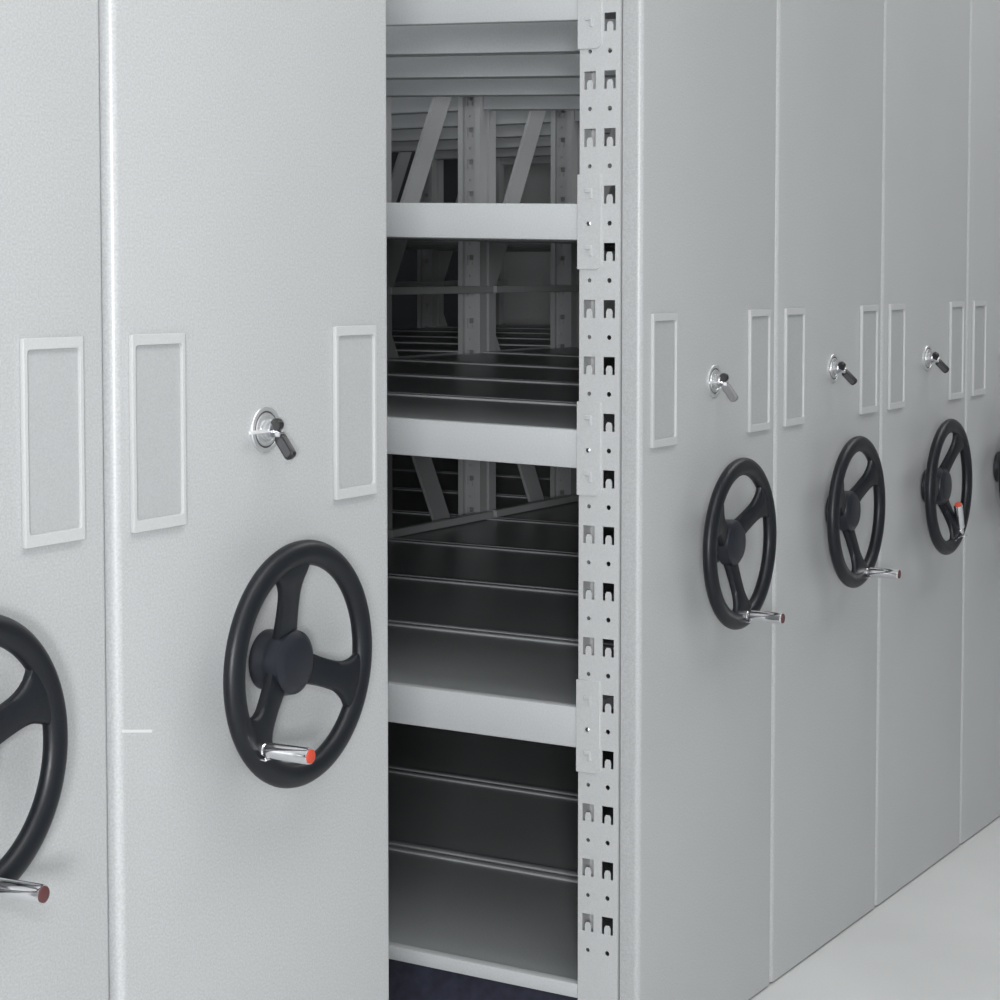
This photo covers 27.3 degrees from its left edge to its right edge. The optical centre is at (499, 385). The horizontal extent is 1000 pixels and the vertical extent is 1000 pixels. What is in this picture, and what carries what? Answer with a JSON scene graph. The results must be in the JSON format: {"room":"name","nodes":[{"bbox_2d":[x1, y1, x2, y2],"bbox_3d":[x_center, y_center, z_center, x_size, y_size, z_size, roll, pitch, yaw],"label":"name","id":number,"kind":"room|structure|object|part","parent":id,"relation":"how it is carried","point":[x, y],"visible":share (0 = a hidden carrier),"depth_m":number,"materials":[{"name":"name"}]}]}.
{"room":"archive storage room","nodes":[
{"label":"archive storage room","id":0,"kind":"room"},
{"bbox_2d":[391,152,457,328],"bbox_3d":[-3.236,-0.537,6.008,0.100,3.100,12.200,2,4,31],"label":"wall","id":1,"kind":"structure","parent":0,"point":[404,307],"depth_m":10.56,"materials":[{"name":"grey"}]},
{"bbox_2d":[504,12,615,323],"bbox_3d":[3.743,-0.695,8.858,8.900,3.100,0.100,2,4,31],"label":"wall","id":2,"kind":"structure","parent":0,"point":[520,268],"depth_m":10.96,"materials":[{"name":"grey"}]},
{"bbox_2d":[749,816,999,999],"bbox_3d":[0.573,1.190,3.802,9.000,0.100,12.200,2,4,31],"label":"floor","id":3,"kind":"structure","parent":0,"point":[937,937],"depth_m":4.12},
{"bbox_2d":[0,0,108,999],"bbox_3d":[-1.937,0.040,2.863,3.435,2.300,0.554,2,4,31],"label":"shelving unit","id":4,"kind":"object","parent":3,"relation":"on","point":[54,856],"visible":1,"depth_m":2.20,"materials":[{"name":"silver metal"}]},
{"bbox_3d":[-0.485,0.501,2.047,0.077,0.020,0.020,2,4,25],"label":"crank handle","id":5,"kind":"part","parent":4,"relation":"part of","materials":[{"name":"silver metal"}]},
{"bbox_2d":[98,0,388,999],"bbox_3d":[-1.642,0.015,3.325,3.439,2.300,0.540,2,4,31],"label":"shelving unit","id":6,"kind":"object","parent":3,"relation":"on","point":[243,142],"visible":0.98,"depth_m":2.46,"materials":[{"name":"silver metal"}]},
{"bbox_2d":[271,418,295,459],"bbox_3d":[-0.263,0.065,2.491,0.035,0.050,0.011,2,4,31],"label":"key","id":7,"kind":"object","parent":6,"relation":"attached to","point":[282,441],"visible":1,"depth_m":2.49,"materials":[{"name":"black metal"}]},
{"bbox_3d":[-0.253,0.428,2.400,0.077,0.020,0.020,2,4,29],"label":"crank handle","id":8,"kind":"part","parent":6,"relation":"part of","materials":[{"name":"silver metal"}]},
{"bbox_2d":[391,97,614,523],"bbox_3d":[0.092,-0.153,6.323,3.304,2.300,0.554,2,4,31],"label":"shelving rack","id":9,"kind":"object","parent":3,"relation":"on","point":[533,506],"visible":0.19,"depth_m":6.47,"materials":[{"name":"grey metal"}]},
{"bbox_3d":[-0.055,-0.127,6.119,0.076,2.210,0.040,2,4,31],"label":"upright post","id":10,"kind":"part","parent":9,"relation":"part of","materials":[{"name":"grey metal"}]},
{"bbox_3d":[0.203,-0.150,6.545,0.076,2.210,0.040,2,4,31],"label":"upright post","id":11,"kind":"part","parent":9,"relation":"part of","materials":[{"name":"grey metal"}]},
{"bbox_2d":[391,144,614,332],"bbox_3d":[0.944,-0.232,7.733,3.304,2.300,0.554,2,4,31],"label":"shelving rack","id":12,"kind":"object","parent":3,"relation":"on","point":[426,275],"visible":0.06,"depth_m":8.71,"materials":[{"name":"grey metal"}]},
{"bbox_3d":[-0.310,-0.276,8.778,0.076,2.210,0.040,2,4,31],"label":"upright post","id":13,"kind":"part","parent":12,"relation":"part of","materials":[{"name":"grey metal"}]},
{"bbox_2d":[391,133,614,480],"bbox_3d":[0.660,-0.206,7.263,3.304,2.300,0.554,2,4,31],"label":"shelving rack","id":14,"kind":"object","parent":3,"relation":"on","point":[398,461],"visible":0.02,"depth_m":7.83,"materials":[{"name":"grey metal"}]},
{"bbox_2d":[391,111,615,497],"bbox_3d":[0.376,-0.179,6.793,3.304,2.300,0.554,2,4,31],"label":"shelving rack","id":15,"kind":"object","parent":3,"relation":"on","point":[401,478],"visible":0.05,"depth_m":7.17,"materials":[{"name":"grey metal"}]},
{"bbox_3d":[0.229,-0.153,6.588,0.076,2.210,0.040,2,4,31],"label":"upright post","id":16,"kind":"part","parent":15,"relation":"part of","materials":[{"name":"grey metal"}]},
{"bbox_2d":[424,156,614,327],"bbox_3d":[1.228,-0.258,8.203,3.304,2.300,0.554,2,4,31],"label":"shelving rack","id":17,"kind":"object","parent":3,"relation":"on","point":[443,257],"visible":0.06,"depth_m":8.94,"materials":[{"name":"grey metal"}]},
{"bbox_3d":[-0.284,-0.278,8.821,0.076,2.210,0.040,2,4,31],"label":"upright post","id":18,"kind":"part","parent":17,"relation":"part of","materials":[{"name":"grey metal"}]},
{"bbox_3d":[-0.026,-0.302,9.248,0.076,2.210,0.040,2,4,31],"label":"upright post","id":19,"kind":"part","parent":17,"relation":"part of","materials":[{"name":"grey metal"}]},
{"bbox_2d":[386,0,784,999],"bbox_3d":[-0.991,-0.046,4.405,3.439,2.300,0.564,2,4,31],"label":"shelving unit","id":20,"kind":"object","parent":3,"relation":"on","point":[685,677],"visible":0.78,"depth_m":3.54,"materials":[{"name":"silver metal"}]},
{"bbox_3d":[0.174,0.025,3.416,0.076,2.210,0.040,2,4,31],"label":"upright post","id":21,"kind":"part","parent":20,"relation":"part of","materials":[{"name":"grey metal"}]},
{"bbox_3d":[0.356,-0.003,3.603,0.035,2.296,0.547,2,4,31],"label":"panel","id":22,"kind":"part","parent":20,"relation":"part of","materials":[{"name":"grey metal"}]},
{"bbox_2d":[720,373,737,401],"bbox_3d":[0.398,0.004,3.584,0.035,0.050,0.011,2,4,31],"label":"key","id":23,"kind":"object","parent":20,"relation":"attached to","point":[727,388],"visible":1,"depth_m":3.58,"materials":[{"name":"silver metal"}]},
{"bbox_3d":[0.455,0.403,3.579,0.077,0.020,0.020,2,4,29],"label":"crank handle","id":24,"kind":"part","parent":20,"relation":"part of","materials":[{"name":"silver metal"}]},
{"bbox_2d":[386,0,900,981],"bbox_3d":[-0.707,-0.072,4.876,3.438,2.300,0.564,2,4,31],"label":"shelving unit","id":25,"kind":"object","parent":3,"relation":"on","point":[829,485],"visible":0.43,"depth_m":4.11,"materials":[{"name":"silver metal"}]},
{"bbox_3d":[0.640,-0.029,4.073,0.035,2.296,0.547,2,4,31],"label":"panel","id":26,"kind":"part","parent":25,"relation":"part of","materials":[{"name":"grey metal"}]},
{"bbox_2d":[838,361,856,384],"bbox_3d":[0.685,-0.024,4.058,0.040,0.047,0.018,0,3,-9],"label":"key","id":27,"kind":"object","parent":25,"relation":"attached to","point":[846,374],"visible":1,"depth_m":4.05,"materials":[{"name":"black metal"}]},
{"bbox_3d":[0.752,0.371,4.071,0.077,0.020,0.020,2,4,29],"label":"crank handle","id":28,"kind":"part","parent":25,"relation":"part of","materials":[{"name":"silver metal"}]},
{"bbox_2d":[386,0,971,905],"bbox_3d":[-0.448,-0.099,5.361,3.379,2.300,0.563,2,4,31],"label":"shelving unit","id":29,"kind":"object","parent":3,"relation":"on","point":[925,454],"visible":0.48,"depth_m":4.57,"materials":[{"name":"silver metal"}]},
{"bbox_3d":[0.924,-0.055,4.543,0.035,2.296,0.547,2,4,31],"label":"panel","id":30,"kind":"part","parent":29,"relation":"part of","materials":[{"name":"grey metal"}]},
{"bbox_2d":[932,352,948,372],"bbox_3d":[0.969,-0.050,4.528,0.040,0.047,0.018,0,3,-9],"label":"key","id":31,"kind":"object","parent":29,"relation":"attached to","point":[944,368],"visible":1,"depth_m":4.52,"materials":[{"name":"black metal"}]},
{"bbox_3d":[1.020,0.297,4.571,0.019,0.077,0.055,1,3,22],"label":"crank handle","id":32,"kind":"part","parent":29,"relation":"part of","materials":[{"name":"silver metal"}]},
{"bbox_2d":[386,0,999,843],"bbox_3d":[-0.139,-0.125,5.816,3.438,2.300,0.564,2,4,31],"label":"shelving unit","id":33,"kind":"object","parent":3,"relation":"on","point":[980,662],"visible":0.2,"depth_m":5.01,"materials":[{"name":"silver metal"}]},
{"bbox_3d":[-0.339,-0.100,5.649,0.076,2.210,0.040,2,4,31],"label":"upright post","id":34,"kind":"part","parent":33,"relation":"part of","materials":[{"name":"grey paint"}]},
{"bbox_3d":[-0.081,-0.124,6.075,0.076,2.210,0.040,2,4,31],"label":"upright post","id":35,"kind":"part","parent":33,"relation":"part of","materials":[{"name":"grey metal"}]},
{"bbox_3d":[1.209,-0.082,5.013,0.035,2.296,0.547,2,4,31],"label":"panel","id":36,"kind":"part","parent":33,"relation":"part of","materials":[{"name":"grey metal"}]}
]}

